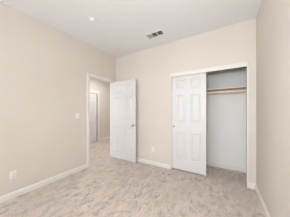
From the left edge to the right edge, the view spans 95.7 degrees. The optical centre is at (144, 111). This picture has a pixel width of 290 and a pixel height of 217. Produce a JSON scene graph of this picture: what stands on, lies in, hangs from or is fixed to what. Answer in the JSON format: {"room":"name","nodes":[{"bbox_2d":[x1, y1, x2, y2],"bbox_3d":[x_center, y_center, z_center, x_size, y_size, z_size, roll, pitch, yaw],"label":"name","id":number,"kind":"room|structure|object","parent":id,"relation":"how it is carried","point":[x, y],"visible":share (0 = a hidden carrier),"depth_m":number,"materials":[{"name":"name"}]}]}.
{"room":"empty bedroom","nodes":[
{"label":"empty bedroom","id":0,"kind":"room"},
{"bbox_2d":[0,2,115,196],"bbox_3d":[-1.366,-0.123,2.886,0.115,2.740,7.100,0,0,31],"label":"wall","id":1,"kind":"structure","parent":0,"point":[44,69],"depth_m":2.17,"materials":[{"name":"beige paint"}]},
{"bbox_2d":[10,170,16,179],"bbox_3d":[-1.897,0.915,1.889,0.009,0.118,0.074,0,0,31],"label":"wall outlet","id":2,"kind":"object","parent":1,"relation":"attached to","point":[13,174],"visible":1,"depth_m":1.89,"materials":[{"name":"white plastic"}]},
{"bbox_2d":[0,164,86,203],"bbox_3d":[-2.216,1.203,1.357,0.014,0.088,3.603,0,0,31],"label":"baseboard","id":3,"kind":"structure","parent":1,"relation":"attached to","point":[4,198],"depth_m":2.14,"materials":[{"name":"white paint"}]},
{"bbox_2d":[87,73,114,167],"bbox_3d":[-1.104,0.193,3.305,0.134,2.107,0.882,0,0,31],"label":"door frame","id":4,"kind":"structure","parent":1,"relation":"attached to","point":[89,75],"depth_m":2.95,"materials":[{"name":"white paint"}]},
{"bbox_2d":[112,79,135,162],"bbox_3d":[-0.562,0.226,3.370,0.804,2.018,0.173,0,0,30],"label":"door","id":5,"kind":"structure","parent":4,"relation":"attached to","point":[123,92],"depth_m":3.33,"materials":[{"name":"white paint"}]},
{"bbox_2d":[90,78,109,137],"bbox_3d":[-2.499,-0.123,4.799,0.115,2.740,5.000,0,0,31],"label":"wall","id":6,"kind":"structure","parent":0,"point":[102,87],"depth_m":5.79,"materials":[{"name":"beige paint"}]},
{"bbox_2d":[90,93,96,141],"bbox_3d":[-2.183,0.254,5.181,0.104,1.962,0.781,0,0,31],"label":"door","id":7,"kind":"structure","parent":6,"relation":"in","point":[93,97],"depth_m":5.35,"materials":[{"name":"white paint"}]},
{"bbox_2d":[90,90,99,140],"bbox_3d":[-2.193,0.202,5.177,0.017,2.089,0.971,0,0,31],"label":"door frame","id":8,"kind":"structure","parent":6,"relation":"attached to","point":[91,91],"depth_m":5.54,"materials":[{"name":"white paint"}]},
{"bbox_2d":[0,0,261,57],"bbox_3d":[-0.856,-1.553,2.577,5.228,0.120,7.330,0,0,31],"label":"ceiling","id":9,"kind":"structure","parent":0,"point":[124,25],"depth_m":2.06,"materials":[{"name":"white paint"}]},
{"bbox_2d":[145,29,164,38],"bbox_3d":[0.191,-1.487,2.543,0.360,0.011,0.165,0,0,31],"label":"ceiling vent","id":10,"kind":"object","parent":9,"relation":"in","point":[159,32],"visible":1,"depth_m":2.54,"materials":[{"name":"white plastic"}]},
{"bbox_2d":[0,138,265,216],"bbox_3d":[-0.856,1.307,2.577,5.228,0.120,7.330,0,0,31],"label":"floor","id":11,"kind":"structure","parent":0,"point":[110,187],"depth_m":1.97,"materials":[{"name":"beige carpet"}]},
{"bbox_2d":[116,18,255,183],"bbox_3d":[0.505,-0.123,2.932,3.038,2.740,0.115,0,0,31],"label":"wall","id":12,"kind":"structure","parent":0,"point":[151,68],"depth_m":2.86,"materials":[{"name":"beige paint"}]},
{"bbox_2d":[136,157,254,188],"bbox_3d":[0.471,1.203,2.877,3.038,0.088,0.014,0,0,31],"label":"baseboard","id":13,"kind":"structure","parent":12,"relation":"attached to","point":[251,185],"depth_m":2.98,"materials":[{"name":"white paint"}]},
{"bbox_2d":[170,61,247,76],"bbox_3d":[1.110,-0.778,2.485,1.325,0.079,0.022,0,0,31],"label":"trim","id":14,"kind":"structure","parent":12,"relation":"attached to","point":[241,64],"depth_m":2.41,"materials":[{"name":"white paint"}]},
{"bbox_2d":[171,67,246,185],"bbox_3d":[1.156,0.231,2.541,1.315,2.031,0.118,0,0,31],"label":"door frame","id":15,"kind":"structure","parent":12,"relation":"attached to","point":[246,67],"depth_m":2.20,"materials":[{"name":"white paint"}]},
{"bbox_2d":[206,67,245,72],"bbox_3d":[1.156,-0.758,2.544,1.291,0.026,0.086,0,0,31],"label":"door track","id":16,"kind":"object","parent":12,"relation":"attached to","point":[240,67],"visible":0.13,"depth_m":2.39,"materials":[{"name":"silver metal"}]},
{"bbox_2d":[172,72,205,174],"bbox_3d":[0.883,0.233,2.682,0.672,1.975,0.037,0,0,31],"label":"door","id":17,"kind":"structure","parent":16,"relation":"hanging from","point":[188,91],"depth_m":2.65,"materials":[{"name":"white paint"}]},
{"bbox_2d":[247,65,248,187],"bbox_3d":[1.683,0.247,2.148,0.021,2.000,0.010,0,0,31],"label":"trim","id":18,"kind":"structure","parent":12,"relation":"attached to","point":[248,65],"depth_m":2.14,"materials":[{"name":"white paint"}]},
{"bbox_2d":[206,68,245,167],"bbox_3d":[1.440,-0.123,3.125,1.638,2.740,0.115,0,0,31],"label":"wall","id":19,"kind":"structure","parent":0,"point":[226,112],"depth_m":2.86,"materials":[{"name":"white paint"}]},
{"bbox_2d":[206,161,245,172],"bbox_3d":[1.272,1.203,2.847,1.638,0.088,0.535,0,0,31],"label":"baseboard","id":20,"kind":"structure","parent":19,"relation":"attached to","point":[219,165],"depth_m":2.84,"materials":[{"name":"white paint"}]},
{"bbox_2d":[206,89,245,94],"bbox_3d":[1.319,-0.409,2.926,1.636,0.088,0.349,0,0,31],"label":"cleat","id":21,"kind":"object","parent":19,"relation":"attached to","point":[241,89],"visible":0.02,"depth_m":2.81,"materials":[{"name":"white paint"}]},
{"bbox_2d":[206,86,245,91],"bbox_3d":[1.330,-0.462,2.944,1.634,0.019,0.308,0,0,31],"label":"closet shelf","id":22,"kind":"object","parent":21,"relation":"on","point":[240,87],"visible":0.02,"depth_m":2.71,"materials":[{"name":"brown wood"}]},
{"bbox_2d":[206,90,245,93],"bbox_3d":[1.255,-0.388,2.820,1.598,0.060,0.060,0,0,31],"label":"closet rod","id":23,"kind":"object","parent":21,"relation":"attached to","point":[234,90],"visible":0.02,"depth_m":2.60,"materials":[{"name":"brown wood"}]},
{"bbox_2d":[256,0,289,216],"bbox_3d":[0.827,-0.123,0.419,0.115,2.740,5.380,0,0,31],"label":"wall","id":24,"kind":"structure","parent":0,"point":[273,16],"depth_m":1.38,"materials":[{"name":"beige paint"}]},
{"bbox_2d":[255,184,269,216],"bbox_3d":[0.603,1.203,0.175,0.014,0.088,4.500,0,0,31],"label":"baseboard","id":25,"kind":"structure","parent":24,"relation":"attached to","point":[265,210],"depth_m":1.71,"materials":[{"name":"white paint"}]}
]}

